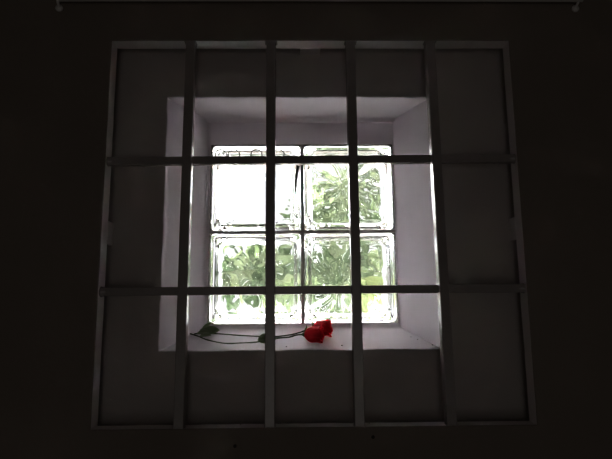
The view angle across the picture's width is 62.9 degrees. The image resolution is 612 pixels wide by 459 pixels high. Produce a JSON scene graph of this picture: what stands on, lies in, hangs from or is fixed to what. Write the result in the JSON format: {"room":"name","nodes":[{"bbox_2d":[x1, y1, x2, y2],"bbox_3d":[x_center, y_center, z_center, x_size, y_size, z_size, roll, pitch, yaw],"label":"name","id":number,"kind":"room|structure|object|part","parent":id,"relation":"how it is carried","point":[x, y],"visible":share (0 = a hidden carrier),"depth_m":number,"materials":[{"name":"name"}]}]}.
{"room":"prison interior","nodes":[
{"label":"prison interior","id":0,"kind":"room"},
{"bbox_2d":[0,0,611,458],"bbox_3d":[-0.010,0.459,0.845,3.200,2.550,0.031,0,-9,-1],"label":"wall","id":1,"kind":"structure","parent":0,"point":[58,69],"depth_m":0.91,"materials":[{"name":"paint"}]},
{"bbox_2d":[99,41,525,428],"bbox_3d":[0.013,-0.011,0.931,0.772,0.713,0.053,0,-9,-1],"label":"bars","id":2,"kind":"object","parent":1,"relation":"attached to","point":[443,290],"visible":1,"depth_m":0.90,"materials":[{"name":"paint"}]},
{"bbox_3d":[-0.360,0.111,0.893,0.014,0.019,0.019,0,-9,-1],"label":"knob","id":3,"kind":"part","parent":2,"relation":"part of","materials":[{"name":"paint"}]},
{"bbox_3d":[-0.362,-0.126,0.929,0.014,0.019,0.019,0,-9,-1],"label":"knob","id":4,"kind":"part","parent":2,"relation":"part of","materials":[{"name":"paint"}]},
{"bbox_3d":[0.386,-0.133,0.941,0.014,0.019,0.019,0,-9,-1],"label":"knob","id":5,"kind":"part","parent":2,"relation":"part of","materials":[{"name":"paint"}]},
{"bbox_3d":[0.388,0.106,0.904,0.014,0.019,0.019,0,-9,-1],"label":"knob","id":6,"kind":"part","parent":2,"relation":"part of","materials":[{"name":"paint"}]},
{"bbox_2d":[55,0,582,11],"bbox_3d":[0.027,-0.433,0.960,1.013,0.024,0.018,0,-9,-1],"label":"rod","id":7,"kind":"object","parent":1,"relation":"attached to","point":[59,8],"visible":1,"depth_m":0.96,"materials":[{"name":"white"}]},
{"bbox_3d":[0.032,-0.440,0.957,1.002,0.008,0.007,0,-9,-1],"label":"rod","id":8,"kind":"part","parent":7,"relation":"part of","materials":[{"name":"black metal"}]},
{"bbox_2d":[97,48,528,425],"bbox_3d":[-0.012,0.481,0.985,3.200,2.550,0.207,0,-9,-1],"label":"wall","id":9,"kind":"structure","parent":0,"point":[403,372],"depth_m":0.97,"materials":[{"name":"paint"}]},
{"bbox_2d":[209,234,300,322],"bbox_3d":[-0.107,0.107,1.089,0.192,0.187,0.080,0,-9,-1],"label":"glass block","id":10,"kind":"object","parent":9,"relation":"in","point":[236,259],"visible":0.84,"depth_m":1.05,"materials":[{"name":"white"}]},
{"bbox_2d":[211,146,300,230],"bbox_3d":[-0.108,-0.085,1.117,0.192,0.187,0.082,0,-9,-1],"label":"glass block","id":11,"kind":"object","parent":9,"relation":"in","point":[238,192],"visible":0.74,"depth_m":1.08,"materials":[{"name":"white"}]},
{"bbox_2d":[190,324,324,343],"bbox_3d":[-0.102,0.202,0.964,0.274,0.036,0.046,-2,-9,7],"label":"rose","id":12,"kind":"object","parent":9,"relation":"in","point":[313,334],"visible":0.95,"depth_m":0.95,"materials":[{"name":"red plant"}]},
{"bbox_3d":[-0.122,0.209,0.961,0.237,0.020,0.041,-2,-9,10],"label":"stem","id":13,"kind":"part","parent":12,"relation":"part of","materials":[{"name":"green plant"}]},
{"bbox_2d":[194,319,332,336],"bbox_3d":[-0.086,0.196,0.990,0.278,0.037,0.035,-1,-9,2],"label":"rose","id":14,"kind":"object","parent":9,"relation":"in","point":[327,331],"visible":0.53,"depth_m":0.99,"materials":[{"name":"red plant"}]},
{"bbox_3d":[-0.106,0.205,0.993,0.238,0.018,0.014,-1,-9,5],"label":"stem","id":15,"kind":"part","parent":14,"relation":"part of","materials":[{"name":"green plant"}]},
{"bbox_2d":[209,145,394,323],"bbox_3d":[-0.007,0.005,1.073,0.398,0.388,0.006,0,-9,-1],"label":"trim","id":16,"kind":"structure","parent":9,"relation":"attached to","point":[302,231],"depth_m":1.07,"materials":[{"name":"white"}]},
{"bbox_2d":[304,146,392,229],"bbox_3d":[0.091,-0.086,1.122,0.192,0.187,0.080,0,-9,-1],"label":"glass block","id":17,"kind":"object","parent":9,"relation":"in","point":[326,195],"visible":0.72,"depth_m":1.08,"materials":[{"name":"white"}]},
{"bbox_2d":[304,233,395,321],"bbox_3d":[0.092,0.105,1.092,0.192,0.187,0.080,0,-9,-1],"label":"glass block","id":18,"kind":"object","parent":9,"relation":"in","point":[326,255],"visible":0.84,"depth_m":1.05,"materials":[{"name":"white"}]},
{"label":"outside","id":19,"kind":"structure","parent":0,"visible":0},
{"bbox_2d":[256,321,390,322],"bbox_3d":[-0.410,6.329,29.957,60.000,0.130,58.850,0,-9,-1],"label":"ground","id":20,"kind":"structure","parent":19,"point":[299,321],"depth_m":52.74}
]}

